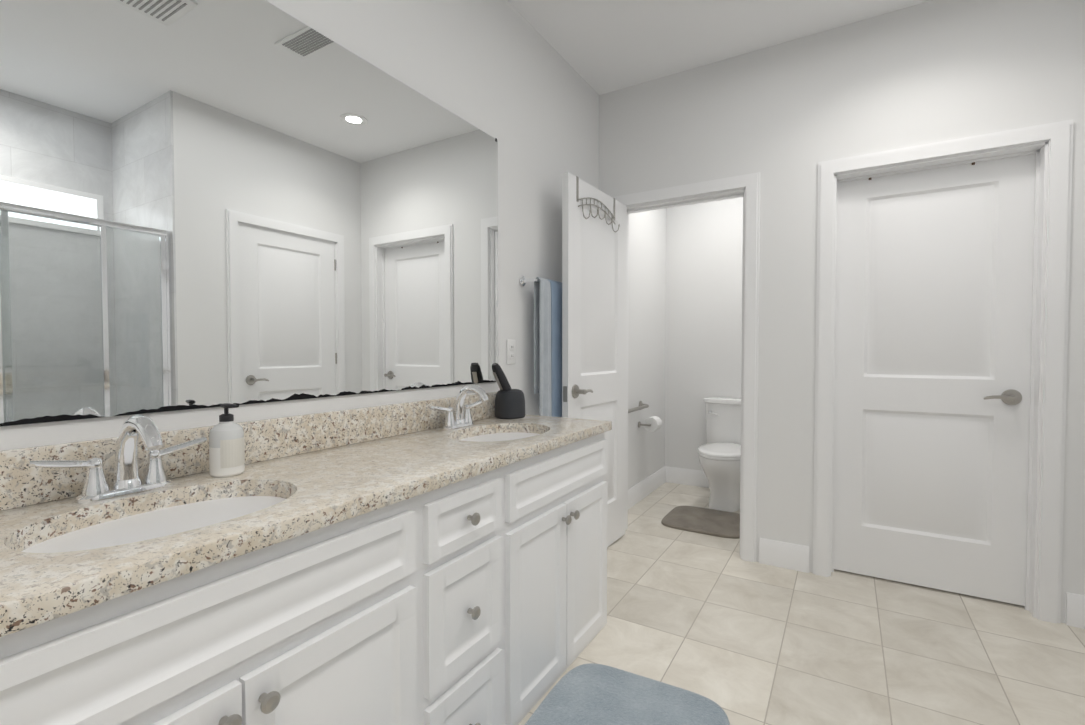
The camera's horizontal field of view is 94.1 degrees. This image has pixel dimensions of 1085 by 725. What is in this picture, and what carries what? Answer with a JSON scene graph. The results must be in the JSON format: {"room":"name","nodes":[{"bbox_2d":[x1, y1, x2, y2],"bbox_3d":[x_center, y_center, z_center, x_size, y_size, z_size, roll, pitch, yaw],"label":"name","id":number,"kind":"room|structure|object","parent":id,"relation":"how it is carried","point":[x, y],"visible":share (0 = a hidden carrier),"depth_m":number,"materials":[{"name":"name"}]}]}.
{"room":"bathroom","nodes":[
{"label":"bathroom","id":0,"kind":"room"},
{"bbox_2d":[0,0,665,488],"bbox_3d":[-0.440,-0.277,2.025,0.120,2.780,5.940,1,2,31],"label":"wall","id":1,"kind":"structure","parent":0,"point":[514,82],"depth_m":2.38,"materials":[{"name":"white paint"}]},
{"bbox_2d":[0,392,496,507],"bbox_3d":[-0.739,0.209,1.399,0.019,0.110,2.314,1,2,31],"label":"backsplash","id":2,"kind":"structure","parent":1,"relation":"attached to","point":[266,439],"depth_m":1.39,"materials":[{"name":"beige stone"}]},
{"bbox_2d":[0,0,497,426],"bbox_3d":[-0.887,-0.431,1.151,0.007,1.092,2.650,1,2,31],"label":"mirror","id":3,"kind":"object","parent":1,"relation":"attached to","point":[209,203],"visible":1,"depth_m":1.27,"materials":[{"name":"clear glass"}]},
{"bbox_2d":[507,340,515,363],"bbox_3d":[-0.147,-0.051,2.391,0.008,0.115,0.070,1,2,31],"label":"electrical outlet","id":4,"kind":"object","parent":1,"relation":"attached to","point":[511,351],"visible":1,"depth_m":2.39,"materials":[{"name":"white plastic"}]},
{"bbox_2d":[520,276,561,416],"bbox_3d":[0.097,-0.065,2.699,0.104,0.724,0.633,1,2,31],"label":"towel rail","id":5,"kind":"object","parent":1,"relation":"attached to","point":[548,340],"visible":0.73,"depth_m":2.50,"materials":[{"name":"blue fabric"}]},
{"bbox_2d":[628,401,648,412],"bbox_3d":[0.676,0.337,3.703,0.073,0.072,0.512,1,2,31],"label":"grab rail","id":6,"kind":"object","parent":1,"relation":"attached to","point":[642,406],"visible":0.52,"depth_m":3.72,"materials":[{"name":"grey metal"}]},
{"bbox_2d":[628,466,666,508],"bbox_3d":[0.759,0.999,3.915,0.016,0.135,1.280,1,2,31],"label":"baseboard","id":7,"kind":"structure","parent":1,"relation":"attached to","point":[651,483],"depth_m":4.02,"materials":[{"name":"white paint"}]},
{"bbox_2d":[638,416,661,431],"bbox_3d":[0.837,0.477,3.911,0.138,0.110,0.183,1,2,31],"label":"paper holder","id":8,"kind":"object","parent":1,"relation":"attached to","point":[652,424],"visible":1,"depth_m":3.87,"materials":[{"name":"white paper"}]},
{"bbox_2d":[665,197,742,470],"bbox_3d":[2.524,-0.317,3.636,3.295,2.780,0.120,1,2,31],"label":"wall","id":9,"kind":"structure","parent":0,"point":[703,340],"depth_m":4.26,"materials":[{"name":"white paint"}]},
{"bbox_2d":[667,467,708,487],"bbox_3d":[1.554,0.993,4.174,1.050,0.135,0.016,1,2,31],"label":"baseboard","id":10,"kind":"structure","parent":9,"relation":"attached to","point":[698,478],"depth_m":4.35,"materials":[{"name":"white paint"}]},
{"bbox_2d":[507,0,930,94],"bbox_3d":[0.972,-1.695,1.139,3.415,0.100,5.940,1,2,31],"label":"ceiling","id":11,"kind":"structure","parent":0,"point":[600,47],"depth_m":2.53,"materials":[{"name":"white paint"}]},
{"bbox_2d":[518,482,1084,724],"bbox_3d":[0.972,1.184,1.210,3.415,0.100,5.940,1,2,31],"label":"floor","id":12,"kind":"structure","parent":0,"point":[728,630],"depth_m":2.01,"materials":[{"name":"tile"}]},
{"bbox_2d":[0,428,611,724],"bbox_3d":[-0.516,0.719,1.277,0.540,0.826,2.290,1,2,31],"label":"bathroom vanity","id":13,"kind":"object","parent":12,"relation":"on","point":[441,561],"depth_m":1.05,"materials":[{"name":"white paint"}]},
{"bbox_2d":[0,414,611,623],"bbox_3d":[-0.525,0.293,1.273,0.518,0.050,2.314,1,2,31],"label":"countertop","id":14,"kind":"structure","parent":13,"relation":"on","point":[325,483],"depth_m":1.00,"materials":[{"name":"beige stone"}]},
{"bbox_2d":[20,414,208,503],"bbox_3d":[-0.821,0.190,1.025,0.170,0.168,0.300,1,2,31],"label":"faucet","id":15,"kind":"object","parent":14,"relation":"on","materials":[{"name":"silver metal"}]},
{"bbox_2d":[209,403,244,476],"bbox_3d":[-0.758,0.183,1.212,0.073,0.171,0.072,1,2,31],"label":"soap bottle","id":16,"kind":"object","parent":14,"relation":"on","point":[226,447],"visible":1,"depth_m":1.19,"materials":[{"name":"white plastic"}]},
{"bbox_2d":[428,384,491,427],"bbox_3d":[-0.277,0.167,1.928,0.170,0.168,0.300,1,2,31],"label":"faucet","id":17,"kind":"object","parent":14,"relation":"on","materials":[{"name":"silver metal"}]},
{"bbox_2d":[492,363,524,418],"bbox_3d":[-0.149,0.122,2.227,0.124,0.242,0.156,1,2,31],"label":"shaver","id":18,"kind":"object","parent":14,"relation":"on","point":[509,403],"visible":0.98,"depth_m":2.19,"materials":[{"name":"grey plastic"}]},
{"bbox_2d":[525,663,729,724],"bbox_3d":[0.165,1.117,1.356,0.593,0.025,0.931,1,2,31],"label":"bath rug","id":19,"kind":"object","parent":12,"relation":"on","point":[592,694],"visible":0.96,"depth_m":1.63,"materials":[{"name":"blue fabric"}]},
{"bbox_2d":[662,506,739,538],"bbox_3d":[1.116,1.069,3.421,0.540,0.019,0.500,1,2,31],"label":"area rug","id":20,"kind":"object","parent":12,"relation":"on","point":[717,523],"visible":0.83,"depth_m":3.38,"materials":[{"name":"grey fabric"}]},
{"bbox_2d":[697,397,740,511],"bbox_3d":[1.403,0.681,3.829,0.457,0.775,0.719,1,2,31],"label":"toilet","id":21,"kind":"object","parent":12,"relation":"on","point":[719,453],"visible":0.83,"depth_m":3.69,"materials":[{"name":"white ceramic"}]},
{"bbox_2d":[599,0,1084,622],"bbox_3d":[1.417,-0.293,2.669,2.395,2.780,0.120,1,2,31],"label":"wall","id":22,"kind":"structure","parent":0,"point":[785,118],"depth_m":2.60,"materials":[{"name":"white paint"}]},
{"bbox_2d":[562,172,626,546],"bbox_3d":[0.331,0.060,2.839,0.111,2.043,0.713,1,2,31],"label":"door","id":23,"kind":"structure","parent":22,"relation":"in","point":[594,250],"depth_m":2.81,"materials":[{"name":"white paint"}]},
{"bbox_2d":[612,119,1072,623],"bbox_3d":[1.166,0.049,2.188,2.323,2.121,1.256,1,2,31],"label":"door frame","id":24,"kind":"structure","parent":22,"relation":"attached to","point":[1050,145],"depth_m":2.34,"materials":[{"name":"white paint"}]},
{"bbox_2d":[834,153,1035,605],"bbox_3d":[1.843,0.071,2.424,0.762,2.040,0.102,1,2,31],"label":"closet door","id":25,"kind":"structure","parent":22,"relation":"in","point":[935,281],"depth_m":2.42,"materials":[{"name":"white paint"}]}
]}

